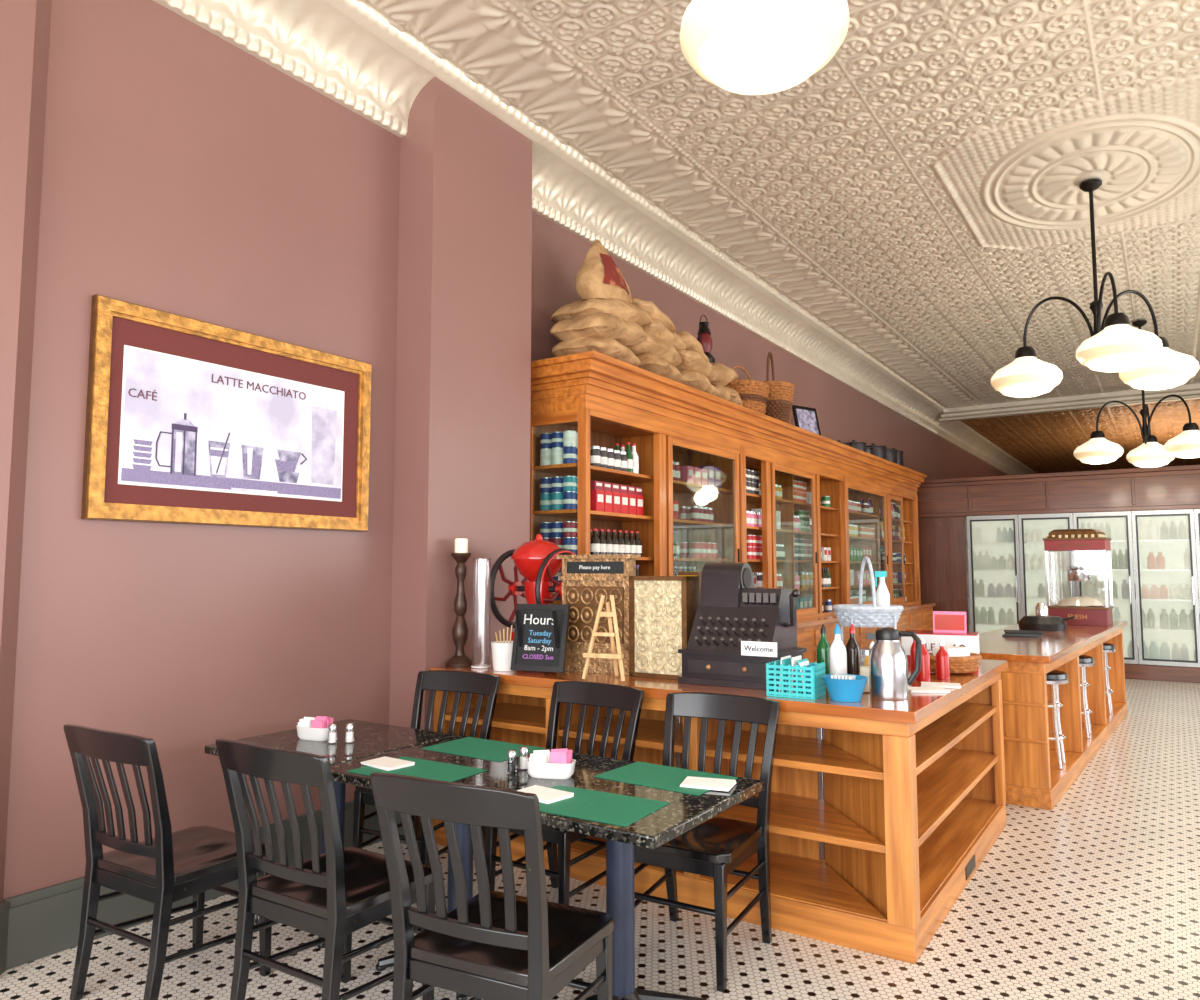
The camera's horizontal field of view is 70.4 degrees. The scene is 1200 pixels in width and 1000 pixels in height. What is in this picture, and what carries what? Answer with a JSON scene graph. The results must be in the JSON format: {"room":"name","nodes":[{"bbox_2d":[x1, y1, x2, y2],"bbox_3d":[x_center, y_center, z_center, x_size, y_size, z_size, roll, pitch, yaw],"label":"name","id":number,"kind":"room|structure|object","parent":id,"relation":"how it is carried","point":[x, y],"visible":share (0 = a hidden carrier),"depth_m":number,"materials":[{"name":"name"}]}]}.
{"room":"cafe","nodes":[
{"label":"cafe","id":0,"kind":"room"},
{"bbox_2d":[0,0,51,903],"bbox_3d":[-2.546,-0.475,2.844,0.090,4.400,1.190,-3,-6,34],"label":"wall","id":1,"kind":"structure","parent":0,"point":[24,24],"depth_m":3.26,"materials":[{"name":"paint"}]},
{"bbox_2d":[389,77,531,730],"bbox_3d":[-0.822,-0.285,5.223,0.280,4.400,0.905,-3,-6,34],"label":"wall","id":2,"kind":"structure","parent":0,"point":[463,395],"depth_m":5.01,"materials":[{"name":"paint"}]},
{"bbox_2d":[3,0,1006,898],"bbox_3d":[4.494,0.218,13.520,0.200,4.720,33.000,-3,-6,34],"label":"wall","id":3,"kind":"structure","parent":0,"point":[185,173],"depth_m":3.96,"materials":[{"name":"paint"}]},
{"bbox_2d":[0,800,420,974],"bbox_3d":[-1.578,1.692,3.940,0.280,0.255,4.170,-3,-6,34],"label":"baseboard","id":4,"kind":"structure","parent":3,"relation":"attached to","point":[37,924],"depth_m":3.36,"materials":[{"name":"wood"}]},
{"bbox_2d":[81,294,371,531],"bbox_3d":[-1.704,-0.342,4.127,0.045,0.940,1.470,-3,-6,34],"label":"framed picture","id":5,"kind":"object","parent":3,"relation":"attached to","point":[189,420],"visible":1,"depth_m":3.99,"materials":[{"name":"gold metal"}]},
{"bbox_2d":[153,0,1036,474],"bbox_3d":[5.178,-1.616,14.172,0.370,0.360,31.000,-3,-6,34],"label":"trim","id":6,"kind":"structure","parent":3,"relation":"attached to","point":[348,52],"depth_m":6.19,"materials":[{"name":"beige metal"}]},
{"bbox_2d":[0,679,1199,999],"bbox_3d":[8.026,2.430,10.953,8.720,0.100,33.000,-3,-6,34],"label":"floor","id":7,"kind":"structure","parent":0,"point":[1095,895],"depth_m":3.44,"materials":[{"name":"tile"}]},
{"bbox_2d":[63,724,271,999],"bbox_3d":[-1.550,1.270,3.059,0.515,0.956,0.573,-3,-5,31],"label":"dining chair","id":8,"kind":"object","parent":7,"relation":"on","point":[167,868],"visible":0.92,"depth_m":2.93,"materials":[{"name":"black wood"}]},
{"bbox_2d":[216,738,434,999],"bbox_3d":[-0.895,1.249,2.799,0.515,0.956,0.573,-3,-5,32],"label":"dining chair","id":9,"kind":"object","parent":7,"relation":"on","point":[338,892],"visible":0.91,"depth_m":2.66,"materials":[{"name":"black wood"}]},
{"bbox_2d":[204,719,456,947],"bbox_3d":[-1.160,1.424,3.691,0.735,0.750,0.770,-3,-6,34],"label":"dining table","id":10,"kind":"object","parent":7,"relation":"on","point":[370,739],"visible":0.29,"depth_m":3.68,"materials":[{"name":"black stone"}]},
{"bbox_2d":[296,716,333,740],"bbox_3d":[-1.252,1.000,3.744,0.181,0.101,0.090,-2,-5,24],"label":"caddy","id":11,"kind":"object","parent":10,"relation":"on","point":[308,728],"visible":0.86,"depth_m":3.71,"materials":[{"name":"white ceramic"}]},
{"bbox_2d":[328,723,336,742],"bbox_3d":[-1.148,1.001,3.649,0.042,0.084,0.042,-3,-6,34],"label":"salt shaker","id":12,"kind":"object","parent":10,"relation":"on","point":[332,735],"visible":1,"depth_m":3.64,"materials":[{"name":"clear glass"}]},
{"bbox_2d":[346,723,353,741],"bbox_3d":[-1.078,1.002,3.663,0.042,0.084,0.042,-3,-6,34],"label":"salt shaker","id":13,"kind":"object","parent":10,"relation":"on","point":[349,735],"visible":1,"depth_m":3.65,"materials":[{"name":"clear glass"}]},
{"bbox_2d":[353,670,500,865],"bbox_3d":[-0.852,1.361,4.200,0.515,0.956,0.573,-2,-5,27],"label":"dining chair","id":14,"kind":"object","parent":7,"relation":"on","point":[482,684],"visible":0.34,"depth_m":4.38,"materials":[{"name":"black wood"}]},
{"bbox_2d":[370,772,613,999],"bbox_3d":[-0.281,1.215,2.375,0.515,0.956,0.573,-2,-5,26],"label":"dining chair","id":15,"kind":"object","parent":7,"relation":"on","point":[494,945],"visible":1,"depth_m":2.23,"materials":[{"name":"black wood"}]},
{"bbox_2d":[330,735,763,999],"bbox_3d":[-0.238,1.374,3.070,1.460,0.750,0.770,-3,-6,34],"label":"dining table","id":16,"kind":"object","parent":7,"relation":"on","point":[684,812],"visible":0.37,"depth_m":2.84,"materials":[{"name":"black stone"}]},
{"bbox_2d":[347,756,486,781],"bbox_3d":[-0.676,1.002,3.148,0.430,0.002,0.290,-3,-5,32],"label":"placemat","id":17,"kind":"object","parent":16,"relation":"on","point":[422,768],"visible":0.71,"depth_m":3.15,"materials":[{"name":"green fabric"}]},
{"bbox_2d":[360,756,414,770],"bbox_3d":[-0.809,1.003,3.238,0.179,0.010,0.133,-4,-6,40],"label":"paper napkin","id":18,"kind":"object","parent":17,"relation":"on","point":[384,763],"visible":1,"depth_m":3.21,"materials":[{"name":"white paper"}]},
{"bbox_2d":[421,737,545,761],"bbox_3d":[-0.485,1.034,3.537,0.430,0.002,0.290,-3,-6,34],"label":"placemat","id":19,"kind":"object","parent":16,"relation":"on","point":[480,748],"visible":1,"depth_m":3.53,"materials":[{"name":"green fabric"}]},
{"bbox_2d":[507,750,516,772],"bbox_3d":[-0.324,0.959,3.119,0.042,0.084,0.042,-3,-6,34],"label":"pepper shaker","id":20,"kind":"object","parent":16,"relation":"on","point":[511,753],"visible":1,"depth_m":3.11,"materials":[{"name":"clear glass"}]},
{"bbox_2d":[519,746,528,768],"bbox_3d":[-0.285,0.964,3.177,0.042,0.084,0.042,-3,-6,34],"label":"salt shaker","id":21,"kind":"object","parent":16,"relation":"on","point":[524,749],"visible":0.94,"depth_m":3.17,"materials":[{"name":"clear glass"}]},
{"bbox_2d":[526,748,575,778],"bbox_3d":[-0.177,0.946,3.069,0.181,0.102,0.090,-1,-5,14],"label":"caddy","id":22,"kind":"object","parent":16,"relation":"on","point":[557,763],"visible":1,"depth_m":3.04,"materials":[{"name":"white ceramic"}]},
{"bbox_2d":[539,785,669,826],"bbox_3d":[-0.035,0.967,2.705,0.430,0.002,0.290,-3,-5,31],"label":"placemat","id":23,"kind":"object","parent":16,"relation":"on","point":[610,808],"visible":0.79,"depth_m":2.67,"materials":[{"name":"green fabric"}]},
{"bbox_2d":[517,785,573,803],"bbox_3d":[-0.190,0.968,2.798,0.179,0.010,0.133,-4,-6,42],"label":"paper napkin","id":24,"kind":"object","parent":23,"relation":"on","point":[546,795],"visible":0.79,"depth_m":2.79,"materials":[{"name":"white paper"}]},
{"bbox_2d":[594,761,737,794],"bbox_3d":[0.236,0.995,3.052,0.430,0.002,0.290,-3,-6,36],"label":"placemat","id":25,"kind":"object","parent":16,"relation":"on","point":[639,773],"visible":0.93,"depth_m":3.06,"materials":[{"name":"green fabric"}]},
{"bbox_2d":[680,776,735,791],"bbox_3d":[0.374,0.979,2.936,0.179,0.010,0.133,-2,-5,22],"label":"paper napkin","id":26,"kind":"object","parent":25,"relation":"on","point":[690,782],"visible":1,"depth_m":2.92,"materials":[{"name":"white paper"}]},
{"bbox_2d":[485,681,643,904],"bbox_3d":[-0.155,1.326,3.768,0.515,0.956,0.573,-3,-6,36],"label":"dining chair","id":27,"kind":"object","parent":7,"relation":"on","point":[585,693],"visible":0.38,"depth_m":3.88,"materials":[{"name":"black wood"}]},
{"bbox_2d":[634,692,779,991],"bbox_3d":[0.396,1.297,3.397,0.515,0.956,0.573,-3,-5,31],"label":"dining chair","id":28,"kind":"object","parent":7,"relation":"on","point":[714,848],"visible":0.67,"depth_m":3.40,"materials":[{"name":"black wood"}]},
{"bbox_2d":[430,659,1007,963],"bbox_3d":[0.744,1.415,4.838,2.585,0.950,2.185,-3,-6,34],"label":"counter","id":29,"kind":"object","parent":7,"relation":"on","point":[883,813],"depth_m":3.83,"materials":[{"name":"brown wood"}]},
{"bbox_2d":[445,537,473,667],"bbox_3d":[-0.787,0.570,4.795,0.161,0.726,0.161,-3,-6,34],"label":"candlestick","id":30,"kind":"object","parent":29,"relation":"on","point":[461,555],"visible":1,"depth_m":4.76,"materials":[{"name":"brown wood"}]},
{"bbox_2d":[471,665,490,667],"bbox_3d":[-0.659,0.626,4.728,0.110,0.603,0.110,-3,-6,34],"label":"plate","id":31,"kind":"object","parent":29,"relation":"on","point":[472,666],"visible":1,"depth_m":4.67,"materials":[{"name":"white ceramic"}]},
{"bbox_2d":[491,625,513,670],"bbox_3d":[-0.513,0.797,4.591,0.154,0.240,0.153,-3,-6,34],"label":"ceramic crock","id":32,"kind":"object","parent":29,"relation":"on","point":[501,650],"visible":0.78,"depth_m":4.53,"materials":[{"name":"white ceramic"}]},
{"bbox_2d":[487,534,575,640],"bbox_3d":[-0.340,0.566,4.891,0.460,0.749,0.464,-3,-6,36],"label":"coffee grinder","id":33,"kind":"object","parent":29,"relation":"on","point":[536,560],"visible":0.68,"depth_m":4.83,"materials":[{"name":"metal"}]},
{"bbox_2d":[510,604,569,672],"bbox_3d":[-0.315,0.719,4.436,0.301,0.346,0.112,-2,-5,22],"label":"chalkboard sign","id":34,"kind":"object","parent":29,"relation":"on","point":[541,630],"visible":1,"depth_m":4.43,"materials":[{"name":"black plastic"}]},
{"bbox_2d":[557,554,640,674],"bbox_3d":[0.046,0.612,4.651,0.441,0.620,0.378,-2,-5,26],"label":"cash register","id":35,"kind":"object","parent":29,"relation":"on","point":[585,578],"visible":0.76,"depth_m":4.49,"materials":[{"name":"gold metal"}]},
{"bbox_2d":[582,595,624,680],"bbox_3d":[0.048,0.675,4.209,0.227,0.410,0.210,-2,-5,22],"label":"easel","id":36,"kind":"object","parent":29,"relation":"on","point":[608,614],"visible":1,"depth_m":4.16,"materials":[{"name":"brown wood"}]},
{"bbox_2d":[629,576,698,679],"bbox_3d":[0.326,0.642,4.326,0.324,0.508,0.151,-3,-5,31],"label":"tin box","id":37,"kind":"object","parent":29,"relation":"on","point":[662,609],"visible":0.99,"depth_m":4.27,"materials":[{"name":"gold metal"}]},
{"bbox_2d":[678,572,701,605],"bbox_3d":[0.484,0.639,4.436,0.120,0.530,0.103,-3,-6,34],"label":"tin","id":38,"kind":"object","parent":29,"relation":"on","point":[699,574],"visible":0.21,"depth_m":4.40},
{"bbox_2d":[678,563,806,689],"bbox_3d":[0.705,0.591,4.114,0.540,0.575,0.416,-3,-5,32],"label":"cash register","id":39,"kind":"object","parent":29,"relation":"on","point":[738,628],"visible":0.99,"depth_m":4.03,"materials":[{"name":"metal"}]},
{"bbox_2d":[766,655,825,699],"bbox_3d":[0.847,0.761,3.674,0.212,0.167,0.166,-3,-5,31],"label":"plastic basket","id":40,"kind":"object","parent":29,"relation":"on","point":[787,677],"visible":0.98,"depth_m":3.62,"materials":[{"name":"teal plastic"}]},
{"bbox_2d":[816,624,829,674],"bbox_3d":[1.048,0.725,3.976,0.068,0.286,0.068,-3,-6,34],"label":"glass bottle","id":41,"kind":"object","parent":29,"relation":"on","point":[823,647],"visible":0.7,"depth_m":3.95,"materials":[{"name":"green glass"}]},
{"bbox_2d":[829,624,846,673],"bbox_3d":[1.075,0.709,3.838,0.076,0.297,0.076,-3,-6,34],"label":"squeeze bottle","id":42,"kind":"object","parent":29,"relation":"on","point":[837,653],"visible":0.81,"depth_m":3.81,"materials":[{"name":"white plastic"}]},
{"bbox_2d":[822,674,868,701],"bbox_3d":[1.025,0.784,3.552,0.190,0.100,0.190,-3,-6,34],"label":"plastic bowl","id":43,"kind":"object","parent":29,"relation":"on","point":[840,687],"visible":1,"depth_m":3.49,"materials":[{"name":"blue plastic"}]},
{"bbox_2d":[845,624,860,674],"bbox_3d":[1.184,0.725,3.981,0.070,0.286,0.070,-3,-6,34],"label":"glass bottle","id":44,"kind":"object","parent":29,"relation":"on","point":[852,646],"visible":0.7,"depth_m":3.95,"materials":[{"name":"brown glass"}]},
{"bbox_2d":[860,649,870,691],"bbox_3d":[1.194,0.760,3.778,0.084,0.185,0.084,-3,-6,34],"label":"jar","id":45,"kind":"object","parent":29,"relation":"on","point":[864,670],"visible":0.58,"depth_m":3.75,"materials":[{"name":"clear glass"}]},
{"bbox_2d":[832,556,903,665],"bbox_3d":[1.386,0.591,4.400,0.364,0.601,0.297,0,-5,-1],"label":"basket","id":46,"kind":"object","parent":29,"relation":"on","point":[880,613],"visible":0.61,"depth_m":4.32,"materials":[{"name":"white wicker"}]},
{"bbox_2d":[864,641,873,665],"bbox_3d":[1.256,0.757,3.906,0.080,0.212,0.080,-3,-6,34],"label":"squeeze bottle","id":47,"kind":"object","parent":29,"relation":"on","point":[866,660],"visible":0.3,"depth_m":3.90,"materials":[{"name":"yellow plastic"}]},
{"bbox_2d":[866,627,921,700],"bbox_3d":[1.244,0.692,3.622,0.197,0.296,0.156,1,-5,-18],"label":"coffee carafe","id":48,"kind":"object","parent":29,"relation":"on","point":[888,662],"visible":1,"depth_m":3.56,"materials":[{"name":"metal"}]},
{"bbox_2d":[910,631,916,678],"bbox_3d":[1.582,0.775,4.264,0.048,0.233,0.048,-3,-6,34],"label":"hot sauce bottle","id":49,"kind":"object","parent":29,"relation":"on","point":[913,646],"visible":0.34,"depth_m":4.25,"materials":[{"name":"red plastic"}]},
{"bbox_2d":[917,637,930,681],"bbox_3d":[1.576,0.776,4.147,0.064,0.212,0.064,-3,-6,34],"label":"ketchup bottle","id":50,"kind":"object","parent":29,"relation":"on","point":[924,675],"visible":0.73,"depth_m":4.12,"materials":[{"name":"red plastic"}]},
{"bbox_2d":[908,687,949,692],"bbox_3d":[1.460,0.850,3.808,0.179,0.010,0.133,0,-5,4],"label":"paper napkin","id":51,"kind":"object","parent":29,"relation":"on","point":[910,689],"visible":0.79,"depth_m":3.75,"materials":[{"name":"white paper"}]},
{"bbox_2d":[901,611,979,663],"bbox_3d":[1.982,0.798,4.947,0.402,0.296,0.284,-2,-5,26],"label":"display box","id":52,"kind":"object","parent":29,"relation":"on","point":[950,627],"visible":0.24,"depth_m":4.89,"materials":[{"name":"white cardboard"}]},
{"bbox_2d":[921,682,960,688],"bbox_3d":[1.589,0.863,3.962,0.179,0.010,0.133,-2,-5,24],"label":"paper napkin","id":53,"kind":"object","parent":29,"relation":"on","point":[923,684],"visible":0.98,"depth_m":3.94,"materials":[{"name":"white paper"}]},
{"bbox_2d":[936,640,949,679],"bbox_3d":[1.704,0.793,4.229,0.064,0.191,0.064,-3,-6,34],"label":"ketchup bottle","id":54,"kind":"object","parent":29,"relation":"on","point":[942,657],"visible":1,"depth_m":4.20,"materials":[{"name":"red plastic"}]},
{"bbox_2d":[929,646,981,672],"bbox_3d":[1.855,0.840,4.486,0.346,0.122,0.255,2,-5,-26],"label":"basket","id":55,"kind":"object","parent":29,"relation":"on","point":[961,660],"visible":0.59,"depth_m":4.41,"materials":[{"name":"wicker"}]},
{"bbox_2d":[530,351,935,662],"bbox_3d":[2.203,0.787,9.222,0.738,2.900,8.910,-3,-6,34],"label":"display cabinet","id":56,"kind":"object","parent":7,"relation":"on","point":[609,401],"visible":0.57,"depth_m":7.66,"materials":[{"name":"brown wood"}]},
{"bbox_2d":[550,239,741,405],"bbox_3d":[0.489,-1.344,6.856,0.638,0.958,2.652,-3,-6,34],"label":"sacks","id":57,"kind":"object","parent":56,"relation":"on","point":[606,320],"visible":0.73,"depth_m":6.03,"materials":[{"name":"beige fabric"}]},
{"bbox_2d":[697,315,714,362],"bbox_3d":[0.910,-1.405,7.422,0.188,0.434,0.188,1,-5,-11],"label":"lantern","id":58,"kind":"object","parent":57,"relation":"on","point":[704,333],"visible":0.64,"depth_m":7.37,"materials":[{"name":"brown metal"}]},
{"bbox_2d":[540,430,906,611],"bbox_3d":[2.137,0.525,9.270,0.324,1.467,8.537,-3,-6,35],"label":"goods","id":59,"kind":"object","parent":56,"relation":"in","point":[556,493],"visible":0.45,"depth_m":6.93,"materials":[{"name":"metal"}]},
{"bbox_2d":[726,366,769,413],"bbox_3d":[1.373,-1.030,8.277,0.542,0.553,0.644,-3,-6,34],"label":"wicker basket","id":60,"kind":"object","parent":56,"relation":"on","point":[753,394],"visible":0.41,"depth_m":8.03,"materials":[{"name":"brown wicker"}]},
{"bbox_2d":[762,352,794,423],"bbox_3d":[1.778,-1.127,8.834,0.498,0.837,0.541,-2,-5,19],"label":"wicker basket","id":61,"kind":"object","parent":56,"relation":"on","point":[779,390],"visible":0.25,"depth_m":8.62,"materials":[{"name":"brown wicker"}]},
{"bbox_2d":[765,400,792,422],"bbox_3d":[1.742,-0.851,8.400,0.318,0.216,0.375,-2,-5,19],"label":"wicker basket","id":62,"kind":"object","parent":56,"relation":"on","point":[781,410],"visible":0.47,"depth_m":8.26,"materials":[{"name":"brown wicker"}]},
{"bbox_2d":[792,405,820,434],"bbox_3d":[2.387,-0.855,9.783,0.400,0.454,0.115,3,-6,-36],"label":"picture frame","id":63,"kind":"object","parent":56,"relation":"on","point":[806,418],"visible":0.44,"depth_m":9.79,"materials":[{"name":"brown metal"}]},
{"bbox_2d":[847,440,866,451],"bbox_3d":[3.293,-0.654,11.014,0.312,0.255,0.312,0,-5,-4],"label":"cooking pot","id":64,"kind":"object","parent":56,"relation":"on","point":[861,446],"visible":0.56,"depth_m":10.88,"materials":[{"name":"metal"}]},
{"bbox_2d":[866,447,873,454],"bbox_3d":[3.517,-0.618,11.344,0.272,0.235,0.272,1,-5,-16],"label":"cooking pot","id":65,"kind":"object","parent":56,"relation":"on","point":[869,450],"visible":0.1,"depth_m":11.22,"materials":[{"name":"black metal"}]},
{"bbox_2d":[866,443,886,459],"bbox_3d":[3.768,-0.628,11.719,0.354,0.315,0.354,2,-5,-18],"label":"cooking pot","id":66,"kind":"object","parent":56,"relation":"on","point":[879,450],"visible":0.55,"depth_m":11.56,"materials":[{"name":"metal"}]},
{"bbox_2d":[886,448,897,463],"bbox_3d":[4.076,-0.601,12.174,0.354,0.335,0.354,2,-5,-18],"label":"cooking pot","id":67,"kind":"object","parent":56,"relation":"on","point":[891,454],"visible":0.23,"depth_m":12.02,"materials":[{"name":"metal"}]},
{"bbox_2d":[892,448,903,465],"bbox_3d":[4.356,-0.588,12.589,0.272,0.375,0.272,1,-5,-7],"label":"cooking pot","id":68,"kind":"object","parent":56,"relation":"on","point":[899,452],"visible":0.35,"depth_m":12.47,"materials":[{"name":"metal"}]},
{"bbox_2d":[979,620,1127,809],"bbox_3d":[3.830,1.611,7.289,0.810,0.950,4.490,-3,-6,37],"label":"countertop","id":69,"kind":"structure","parent":7,"relation":"on","point":[1033,778],"depth_m":5.89,"materials":[{"name":"brown wood"}]},
{"bbox_2d":[1002,630,1042,637],"bbox_3d":[3.435,1.086,6.906,0.292,0.034,0.345,-2,-5,28],"label":"tray","id":70,"kind":"object","parent":69,"relation":"on","point":[1008,633],"visible":1,"depth_m":6.80,"materials":[{"name":"black plastic"}]},
{"bbox_2d":[1018,603,1073,630],"bbox_3d":[3.951,1.033,7.536,0.448,0.240,0.300,-2,-5,24],"label":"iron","id":71,"kind":"object","parent":69,"relation":"on","point":[1041,621],"visible":0.99,"depth_m":7.45,"materials":[{"name":"black metal"}]},
{"bbox_2d":[1046,670,1068,768],"bbox_3d":[3.136,1.535,6.020,0.344,0.652,0.344,-3,-6,34],"label":"bar stool","id":72,"kind":"object","parent":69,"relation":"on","point":[1054,678],"visible":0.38,"depth_m":5.90,"materials":[{"name":"silver metal"}]},
{"bbox_2d":[1043,529,1113,625],"bbox_3d":[4.713,0.751,8.367,0.540,0.935,0.465,-3,-6,37],"label":"machine","id":73,"kind":"object","parent":69,"relation":"on","point":[1088,611],"visible":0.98,"depth_m":8.25,"materials":[{"name":"red metal"}]},
{"bbox_2d":[1079,655,1094,737],"bbox_3d":[3.931,1.619,7.072,0.344,0.652,0.344,-3,-6,34],"label":"bar stool","id":74,"kind":"object","parent":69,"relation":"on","point":[1085,661],"visible":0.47,"depth_m":6.95,"materials":[{"name":"silver metal"}]},
{"bbox_2d":[1103,643,1115,713],"bbox_3d":[4.805,1.711,8.228,0.344,0.652,0.344,-3,-6,34],"label":"bar stool","id":75,"kind":"object","parent":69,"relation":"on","point":[1107,647],"visible":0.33,"depth_m":8.10,"materials":[{"name":"silver metal"}]},
{"bbox_2d":[917,465,1199,682],"bbox_3d":[8.286,0.986,11.455,8.316,2.860,1.010,-3,-6,34],"label":"refrigerated display case","id":76,"kind":"object","parent":7,"relation":"on","point":[944,505],"visible":0.43,"depth_m":12.36,"materials":[{"name":"brown wood"}]},
{"bbox_2d":[967,515,1021,631],"bbox_3d":[5.819,1.263,12.540,0.695,2.070,0.099,-3,-6,34],"label":"door","id":77,"kind":"structure","parent":76,"relation":"attached to","point":[984,533],"depth_m":12.62,"materials":[{"name":"metal"}]},
{"bbox_2d":[1018,513,1075,617],"bbox_3d":[6.402,1.232,12.149,0.695,2.070,0.099,-3,-6,34],"label":"door","id":78,"kind":"structure","parent":76,"relation":"attached to","point":[1028,609],"depth_m":12.27,"materials":[{"name":"metal"}]},
{"bbox_2d":[973,520,1199,661],"bbox_3d":[7.460,1.257,11.829,4.230,1.939,0.460,-3,-6,34],"label":"stock","id":79,"kind":"object","parent":76,"relation":"in","point":[1032,564],"depth_m":11.93,"materials":[{"name":"white plastic"}]},
{"bbox_2d":[1073,511,1138,663],"bbox_3d":[6.984,1.201,11.757,0.695,2.070,0.099,-3,-6,34],"label":"door","id":80,"kind":"structure","parent":76,"relation":"attached to","point":[1104,522],"depth_m":11.69,"materials":[{"name":"glass"}]},
{"bbox_2d":[1132,509,1199,666],"bbox_3d":[7.567,1.169,11.365,0.695,2.070,0.099,-3,-6,34],"label":"door","id":81,"kind":"structure","parent":76,"relation":"attached to","point":[1172,527],"depth_m":11.37,"materials":[{"name":"metal"}]},
{"bbox_2d":[1194,509,1199,607],"bbox_3d":[8.150,1.138,10.973,0.695,2.070,0.099,-3,-6,34],"label":"door","id":82,"kind":"structure","parent":76,"relation":"attached to","point":[1196,511],"depth_m":11.20,"materials":[{"name":"metal"}]},
{"bbox_2d":[356,0,1199,407],"bbox_3d":[3.757,-2.341,7.174,5.160,0.029,16.750,-3,-6,34],"label":"ceiling","id":83,"kind":"structure","parent":0,"point":[918,195],"depth_m":5.97,"materials":[{"name":"beige metal"}]},
{"bbox_2d":[680,0,849,94],"bbox_3d":[0.500,-1.998,2.653,0.510,1.395,0.510,-3,-6,34],"label":"pendant lamp","id":84,"kind":"object","parent":83,"relation":"hanging from","point":[745,47],"visible":1,"depth_m":2.50,"materials":[{"name":"white glass"}]},
{"bbox_2d":[991,179,1199,397],"bbox_3d":[3.606,-1.619,6.338,1.376,1.547,1.384,-3,-6,34],"label":"chandelier","id":85,"kind":"object","parent":83,"relation":"hanging from","point":[1143,360],"visible":1,"depth_m":6.27,"materials":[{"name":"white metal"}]},
{"bbox_2d":[1074,320,1199,467],"bbox_3d":[6.409,-1.256,10.059,1.408,1.677,1.320,-3,-6,34],"label":"chandelier","id":86,"kind":"object","parent":83,"relation":"hanging from","point":[1098,450],"visible":1,"depth_m":9.88,"materials":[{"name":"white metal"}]},
{"bbox_2d":[960,399,1199,473],"bbox_3d":[12.963,-1.328,19.529,6.560,0.040,13.400,-3,-6,34],"label":"ceiling","id":87,"kind":"structure","parent":0,"point":[1043,442],"depth_m":17.96,"materials":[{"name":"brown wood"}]},
{"bbox_3d":[8.026,-2.060,11.312,8.720,0.130,33.000,-3,-6,34],"label":"ceiling slab","id":88,"kind":"structure","parent":0,"visible":0},
{"bbox_2d":[939,383,1199,421],"bbox_3d":[9.646,-1.740,13.499,8.100,0.220,0.370,-3,-6,34],"label":"trim","id":89,"kind":"structure","parent":88,"relation":"attached to","point":[1190,391],"depth_m":14.47,"materials":[{"name":"beige metal"}]}
]}

